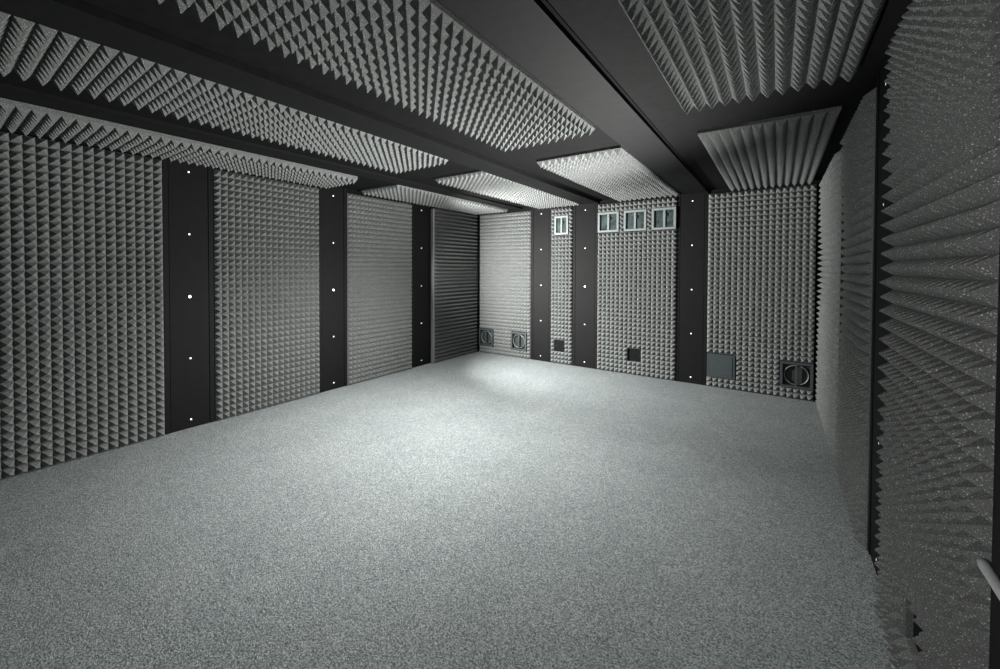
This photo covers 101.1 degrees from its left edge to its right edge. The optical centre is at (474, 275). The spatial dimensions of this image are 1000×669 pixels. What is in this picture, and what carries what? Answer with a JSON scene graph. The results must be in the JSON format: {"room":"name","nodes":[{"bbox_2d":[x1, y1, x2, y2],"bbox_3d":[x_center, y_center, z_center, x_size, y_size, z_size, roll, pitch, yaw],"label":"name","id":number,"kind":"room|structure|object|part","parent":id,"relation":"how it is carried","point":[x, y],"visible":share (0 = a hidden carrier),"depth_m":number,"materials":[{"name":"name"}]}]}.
{"room":"studio","nodes":[
{"label":"studio","id":0,"kind":"room"},
{"bbox_2d":[0,126,473,214],"bbox_3d":[-2.126,0.151,4.691,0.120,2.520,7.270,1,1,36],"label":"wall","id":1,"kind":"structure","parent":0,"point":[3,129],"depth_m":3.56,"materials":[{"name":"black paint"}]},
{"bbox_2d":[0,131,164,478],"bbox_3d":[-3.335,0.210,2.881,0.073,2.452,1.920,1,1,36],"label":"panel","id":2,"kind":"object","parent":1,"relation":"attached to","point":[82,321],"visible":1,"depth_m":3.19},
{"bbox_2d":[162,157,214,434],"bbox_3d":[-2.665,0.166,3.836,0.024,2.514,0.403,1,1,36],"label":"column","id":3,"kind":"structure","parent":1,"relation":"attached to","point":[187,190],"depth_m":3.82,"materials":[{"name":"metal"}]},
{"bbox_3d":[-2.773,0.168,3.691,0.024,2.514,0.040,1,1,36],"label":"edge trim","id":4,"kind":"part","parent":3,"relation":"part of","materials":[{"name":"black metal"}]},
{"bbox_3d":[-2.558,0.164,3.982,0.024,2.514,0.040,1,1,36],"label":"edge trim","id":5,"kind":"part","parent":3,"relation":"part of","materials":[{"name":"black metal"}]},
{"bbox_2d":[213,169,319,420],"bbox_3d":[-2.185,0.185,4.443,0.073,2.452,1.131,1,1,36],"label":"panel","id":6,"kind":"object","parent":1,"relation":"attached to","point":[266,231],"visible":1,"depth_m":4.36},
{"bbox_2d":[318,186,346,392],"bbox_3d":[-1.753,0.146,5.075,0.024,2.514,0.387,1,1,36],"label":"column","id":7,"kind":"structure","parent":1,"relation":"attached to","point":[332,201],"depth_m":5.07,"materials":[{"name":"metal"}]},
{"bbox_3d":[-1.857,0.148,4.935,0.024,2.514,0.039,1,1,36],"label":"edge trim","id":8,"kind":"part","parent":7,"relation":"part of","materials":[{"name":"black metal"}]},
{"bbox_3d":[-1.650,0.144,5.215,0.024,2.514,0.039,1,1,36],"label":"edge trim","id":9,"kind":"part","parent":7,"relation":"part of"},
{"bbox_2d":[346,193,411,384],"bbox_3d":[-1.277,0.166,5.677,0.073,2.452,1.135,1,1,36],"label":"panel","id":10,"kind":"object","parent":1,"relation":"attached to","point":[379,231],"visible":1,"depth_m":5.60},
{"bbox_2d":[410,202,430,367],"bbox_3d":[-0.832,0.126,6.327,0.024,2.514,0.429,1,1,36],"label":"column","id":11,"kind":"structure","parent":1,"relation":"attached to","point":[421,215],"depth_m":6.32,"materials":[{"name":"metal"}]},
{"bbox_3d":[-0.946,0.129,6.172,0.024,2.514,0.043,1,1,36],"label":"edge trim","id":12,"kind":"part","parent":11,"relation":"part of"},
{"bbox_3d":[-0.717,0.123,6.483,0.024,2.514,0.043,1,1,36],"label":"edge trim","id":13,"kind":"part","parent":11,"relation":"part of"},
{"bbox_2d":[431,208,476,362],"bbox_3d":[-0.324,0.146,6.944,0.106,2.453,1.155,1,1,36],"label":"panel","id":14,"kind":"object","parent":1,"relation":"attached to","point":[453,234],"visible":1,"depth_m":6.85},
{"bbox_2d":[0,351,895,668],"bbox_3d":[-0.124,1.502,3.238,5.100,0.120,7.270,1,1,36],"label":"floor","id":15,"kind":"structure","parent":0,"point":[473,510],"depth_m":2.31,"materials":[{"name":"grey carpet"}]},
{"bbox_2d":[0,0,912,207],"bbox_3d":[-0.117,-1.137,3.191,5.100,0.120,7.270,1,1,36],"label":"ceiling","id":16,"kind":"structure","parent":0,"point":[603,26],"depth_m":2.43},
{"bbox_2d":[0,98,357,188],"bbox_3d":[-2.530,-1.045,3.392,0.582,0.085,3.350,1,1,36],"label":"panel","id":17,"kind":"object","parent":16,"relation":"attached to","point":[14,115],"visible":1,"depth_m":3.22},
{"bbox_2d":[0,11,447,173],"bbox_3d":[-1.504,-1.033,2.624,0.700,0.075,3.330,1,1,36],"label":"panel","id":18,"kind":"object","parent":16,"relation":"attached to","point":[27,48],"visible":0.97,"depth_m":2.30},
{"bbox_2d":[156,0,594,151],"bbox_3d":[-0.435,-1.016,1.825,0.770,0.075,3.310,1,1,36],"label":"panel","id":19,"kind":"object","parent":16,"relation":"attached to","point":[419,56],"visible":1,"depth_m":1.90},
{"bbox_2d":[361,184,508,214],"bbox_3d":[-0.452,-1.093,6.130,0.682,0.075,2.525,1,1,36],"label":"panel","id":20,"kind":"object","parent":16,"relation":"attached to","point":[393,191],"visible":0.97,"depth_m":5.75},
{"bbox_2d":[435,170,578,208],"bbox_3d":[0.572,-1.078,5.395,0.700,0.075,2.495,1,1,36],"label":"panel","id":21,"kind":"object","parent":16,"relation":"attached to","point":[478,181],"visible":0.93,"depth_m":5.00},
{"bbox_2d":[536,145,678,201],"bbox_3d":[1.627,-1.061,4.619,0.780,0.075,2.495,1,1,36],"label":"panel","id":22,"kind":"object","parent":16,"relation":"attached to","point":[614,172],"visible":0.98,"depth_m":4.17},
{"bbox_2d":[618,0,885,113],"bbox_3d":[0.642,-0.999,1.002,0.802,0.075,3.260,1,1,36],"label":"panel","id":23,"kind":"object","parent":16,"relation":"attached to","point":[710,52],"visible":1,"depth_m":1.76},
{"bbox_2d":[697,106,841,190],"bbox_3d":[2.708,-1.044,3.811,0.800,0.075,2.515,1,1,36],"label":"panel","id":24,"kind":"object","parent":16,"relation":"attached to","point":[787,149],"visible":1,"depth_m":3.29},
{"bbox_2d":[479,178,822,401],"bbox_3d":[1.999,0.136,6.094,4.860,2.520,0.120,1,1,36],"label":"wall","id":25,"kind":"structure","parent":0,"point":[815,181],"depth_m":4.72,"materials":[{"name":"black paint"}]},
{"bbox_2d":[0,82,522,209],"bbox_3d":[-1.370,-1.086,4.114,0.210,0.022,7.030,1,1,36],"label":"beam","id":26,"kind":"structure","parent":25,"relation":"attached to","point":[7,90],"depth_m":3.08,"materials":[{"name":"black metal"}]},
{"bbox_2d":[0,0,598,203],"bbox_3d":[-0.345,-1.061,3.360,0.255,0.040,7.030,1,1,36],"label":"beam","id":27,"kind":"structure","parent":25,"relation":"attached to","point":[78,18],"depth_m":2.08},
{"bbox_2d":[475,214,479,351],"bbox_3d":[0.031,0.107,7.439,0.095,2.520,0.045,1,1,36],"label":"trim","id":28,"kind":"structure","parent":25,"relation":"attached to","point":[478,215],"depth_m":7.41,"materials":[{"name":"black paint"}]},
{"bbox_2d":[479,328,493,346],"bbox_3d":[0.209,1.090,7.316,0.295,0.298,0.058,1,1,36],"label":"air vent","id":29,"kind":"object","parent":25,"relation":"in","point":[486,336],"visible":0.99,"depth_m":7.31,"materials":[{"name":"grey plastic"}]},
{"bbox_3d":[0.224,1.090,7.337,0.241,0.244,0.006,1,1,36],"label":"plate","id":30,"kind":"part","parent":29,"relation":"part of","materials":[{"name":"grey metal"}]},
{"bbox_2d":[480,211,530,358],"bbox_3d":[0.498,0.145,7.075,1.029,2.452,0.073,1,1,36],"label":"panel","id":31,"kind":"object","parent":25,"relation":"attached to","point":[505,238],"visible":1,"depth_m":7.04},
{"bbox_2d":[511,331,526,350],"bbox_3d":[0.745,1.099,6.921,0.295,0.298,0.058,1,1,36],"label":"air vent","id":32,"kind":"object","parent":25,"relation":"in","point":[518,339],"visible":0.98,"depth_m":6.92,"materials":[{"name":"grey plastic"}]},
{"bbox_3d":[0.760,1.098,6.942,0.241,0.244,0.006,1,1,36],"label":"plate","id":33,"kind":"part","parent":32,"relation":"part of","materials":[{"name":"grey metal"}]},
{"bbox_2d":[531,207,551,361],"bbox_3d":[1.077,0.124,6.682,0.357,2.514,0.024,1,1,36],"label":"column","id":34,"kind":"structure","parent":25,"relation":"attached to","point":[541,219],"depth_m":6.67,"materials":[{"name":"metal"}]},
{"bbox_3d":[0.947,0.122,6.778,0.036,2.514,0.024,1,1,36],"label":"edge trim","id":35,"kind":"part","parent":34,"relation":"part of","materials":[{"name":"black metal"}]},
{"bbox_3d":[1.206,0.126,6.587,0.036,2.514,0.024,1,1,36],"label":"edge trim","id":36,"kind":"part","parent":34,"relation":"part of","materials":[{"name":"black metal"}]},
{"bbox_2d":[555,340,564,351],"bbox_3d":[1.347,1.107,6.508,0.170,0.176,0.010,1,1,36],"label":"cover plate","id":37,"kind":"object","parent":25,"relation":"attached to","point":[559,344],"visible":0.91,"depth_m":6.50,"materials":[{"name":"metal"}]},
{"bbox_2d":[554,215,568,234],"bbox_3d":[1.359,-0.792,6.435,0.229,0.290,0.064,1,1,36],"label":"window","id":38,"kind":"structure","parent":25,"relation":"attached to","point":[561,223],"depth_m":6.42,"materials":[{"name":"grey plastic"}]},
{"bbox_3d":[1.320,-0.793,6.466,0.068,0.228,0.004,1,1,36],"label":"pane","id":39,"kind":"part","parent":38,"relation":"part of","materials":[{"name":"glass"}]},
{"bbox_3d":[1.401,-0.791,6.407,0.068,0.228,0.004,1,1,36],"label":"pane","id":40,"kind":"part","parent":38,"relation":"part of","materials":[{"name":"glass"}]},
{"bbox_2d":[551,207,572,364],"bbox_3d":[1.353,0.158,6.446,0.356,2.452,0.073,1,1,36],"label":"panel","id":41,"kind":"object","parent":25,"relation":"attached to","point":[561,245],"visible":1,"depth_m":6.43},
{"bbox_2d":[438,0,706,193],"bbox_3d":[0.786,-1.046,2.527,0.285,0.034,7.030,1,1,36],"label":"ceiling beam","id":42,"kind":"structure","parent":25,"relation":"attached to","point":[527,32],"depth_m":2.04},
{"bbox_2d":[572,203,598,368],"bbox_3d":[1.673,0.134,6.244,0.388,2.514,0.024,1,1,36],"label":"column","id":43,"kind":"structure","parent":25,"relation":"attached to","point":[585,216],"depth_m":6.23,"materials":[{"name":"metal"}]},
{"bbox_3d":[1.533,0.131,6.347,0.039,2.514,0.024,1,1,36],"label":"edge trim","id":44,"kind":"part","parent":43,"relation":"part of","materials":[{"name":"black metal"}]},
{"bbox_3d":[1.814,0.136,6.140,0.039,2.514,0.024,1,1,36],"label":"edge trim","id":45,"kind":"part","parent":43,"relation":"part of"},
{"bbox_2d":[598,211,619,232],"bbox_3d":[1.950,-0.783,6.000,0.305,0.290,0.064,1,1,36],"label":"window","id":46,"kind":"structure","parent":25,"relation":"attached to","point":[607,221],"depth_m":5.98,"materials":[{"name":"grey plastic"}]},
{"bbox_3d":[1.896,-0.784,6.042,0.105,0.228,0.004,1,1,36],"label":"pane","id":47,"kind":"part","parent":46,"relation":"part of","materials":[{"name":"glass"}]},
{"bbox_3d":[2.007,-0.782,5.961,0.105,0.228,0.004,1,1,36],"label":"pane","id":48,"kind":"part","parent":46,"relation":"part of","materials":[{"name":"glass"}]},
{"bbox_2d":[540,0,708,189],"bbox_3d":[0.908,-1.058,2.438,0.017,0.006,7.030,1,1,36],"label":"trim","id":49,"kind":"structure","parent":25,"relation":"attached to","point":[546,3],"depth_m":2.10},
{"bbox_2d":[628,348,640,361],"bbox_3d":[2.264,1.122,5.833,0.180,0.176,0.010,1,1,36],"label":"cover plate","id":50,"kind":"object","parent":25,"relation":"attached to","point":[633,354],"visible":1,"depth_m":5.83,"materials":[{"name":"metal"}]},
{"bbox_2d":[624,209,646,231],"bbox_3d":[2.253,-0.778,5.778,0.305,0.290,0.064,1,1,36],"label":"window","id":51,"kind":"structure","parent":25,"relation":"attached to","point":[634,220],"depth_m":5.76,"materials":[{"name":"grey plastic"}]},
{"bbox_3d":[2.199,-0.779,5.820,0.105,0.228,0.004,1,1,36],"label":"pane","id":52,"kind":"part","parent":51,"relation":"part of","materials":[{"name":"glass"}]},
{"bbox_3d":[2.309,-0.777,5.739,0.105,0.228,0.004,1,1,36],"label":"pane","id":53,"kind":"part","parent":51,"relation":"part of","materials":[{"name":"glass"}]},
{"bbox_2d":[597,197,676,380],"bbox_3d":[2.246,0.172,5.789,1.063,2.452,0.073,1,1,36],"label":"panel","id":54,"kind":"object","parent":25,"relation":"attached to","point":[637,270],"visible":1,"depth_m":5.75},
{"bbox_2d":[652,207,676,229],"bbox_3d":[2.555,-0.773,5.555,0.305,0.290,0.064,1,1,36],"label":"window","id":55,"kind":"structure","parent":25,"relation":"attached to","point":[662,218],"depth_m":5.54,"materials":[{"name":"grey plastic"}]},
{"bbox_3d":[2.503,-0.774,5.596,0.111,0.228,0.004,1,1,36],"label":"pane","id":56,"kind":"part","parent":55,"relation":"part of","materials":[{"name":"glass"}]},
{"bbox_3d":[2.614,-0.772,5.514,0.099,0.228,0.004,1,1,36],"label":"pane","id":57,"kind":"part","parent":55,"relation":"part of","materials":[{"name":"glass"}]},
{"bbox_2d":[675,190,708,384],"bbox_3d":[2.840,0.152,5.385,0.359,2.514,0.024,1,1,36],"label":"column","id":58,"kind":"structure","parent":25,"relation":"attached to","point":[692,209],"depth_m":5.38,"materials":[{"name":"metal"}]},
{"bbox_3d":[2.710,0.150,5.481,0.036,2.514,0.024,1,1,36],"label":"edge trim","id":59,"kind":"part","parent":58,"relation":"part of","materials":[{"name":"black metal"}]},
{"bbox_3d":[2.970,0.154,5.290,0.036,2.514,0.024,1,1,36],"label":"edge trim","id":60,"kind":"part","parent":58,"relation":"part of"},
{"bbox_2d":[707,352,734,379],"bbox_3d":[3.101,1.135,5.184,0.304,0.298,0.064,1,1,36],"label":"cover plate","id":61,"kind":"object","parent":25,"relation":"in","point":[718,365],"visible":1,"depth_m":5.16,"materials":[{"name":"grey plastic"}]},
{"bbox_2d":[706,184,816,400],"bbox_3d":[3.401,0.190,4.939,1.062,2.452,0.073,1,1,36],"label":"panel","id":62,"kind":"object","parent":25,"relation":"attached to","point":[762,242],"visible":1,"depth_m":4.91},
{"bbox_2d":[780,360,813,390],"bbox_3d":[3.706,1.145,4.742,0.304,0.298,0.058,1,1,36],"label":"air vent","id":63,"kind":"object","parent":25,"relation":"in","point":[799,375],"visible":1,"depth_m":4.74,"materials":[{"name":"grey plastic"}]},
{"bbox_3d":[3.722,1.144,4.763,0.250,0.244,0.006,1,1,36],"label":"plate","id":64,"kind":"part","parent":63,"relation":"part of","materials":[{"name":"black metal"}]},
{"bbox_3d":[1.885,0.214,1.739,0.120,2.520,7.270,1,1,36],"label":"wall","id":65,"kind":"structure","parent":0,"visible":0},
{"bbox_2d":[815,150,842,454],"bbox_3d":[3.377,0.208,3.935,0.073,2.452,1.575,1,1,36],"label":"panel","id":66,"kind":"object","parent":65,"relation":"attached to","point":[826,379],"visible":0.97,"depth_m":3.62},
{"bbox_2d":[839,162,845,365],"bbox_3d":[2.837,0.192,3.155,0.024,2.514,0.304,1,1,36],"label":"column","id":67,"kind":"structure","parent":65,"relation":"attached to","point":[842,231],"depth_m":3.25,"materials":[{"name":"metal"}]},
{"bbox_2d":[834,87,876,548],"bbox_3d":[2.406,0.229,2.616,0.073,2.452,1.060,1,1,36],"label":"panel","id":68,"kind":"object","parent":65,"relation":"attached to","point":[858,149],"visible":0.95,"depth_m":2.37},
{"bbox_2d":[868,55,894,583],"bbox_3d":[1.972,0.210,1.980,0.024,2.514,0.462,1,1,36],"label":"column","id":69,"kind":"structure","parent":65,"relation":"attached to","point":[878,303],"depth_m":2.06,"materials":[{"name":"metal"}]},
{"bbox_3d":[2.096,0.208,2.147,0.024,2.514,0.046,1,1,36],"label":"edge trim","id":70,"kind":"part","parent":69,"relation":"part of","materials":[{"name":"black metal"}]},
{"bbox_3d":[1.849,0.213,1.812,0.024,2.514,0.046,1,1,36],"label":"edge trim","id":71,"kind":"part","parent":69,"relation":"part of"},
{"bbox_2d":[913,615,922,651],"bbox_3d":[1.538,1.230,1.400,0.010,0.237,0.303,1,1,36],"label":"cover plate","id":72,"kind":"object","parent":65,"relation":"attached to","point":[916,629],"visible":0.02,"depth_m":1.49,"materials":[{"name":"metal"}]},
{"bbox_2d":[873,0,999,668],"bbox_3d":[1.476,0.249,1.352,0.073,2.452,1.058,1,1,36],"label":"panel","id":73,"kind":"object","parent":65,"relation":"attached to","point":[937,439],"visible":1,"depth_m":1.17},
{"bbox_2d":[977,242,999,668],"bbox_3d":[0.865,0.441,0.534,0.088,2.096,0.975,1,1,36],"label":"door","id":74,"kind":"structure","parent":65,"relation":"in","point":[990,570],"depth_m":0.90,"materials":[{"name":"metal"}]},
{"bbox_3d":[1.014,0.601,0.765,0.058,0.027,0.200,1,1,36],"label":"handle","id":75,"kind":"part","parent":74,"relation":"part of","materials":[{"name":"metal"}]}
]}

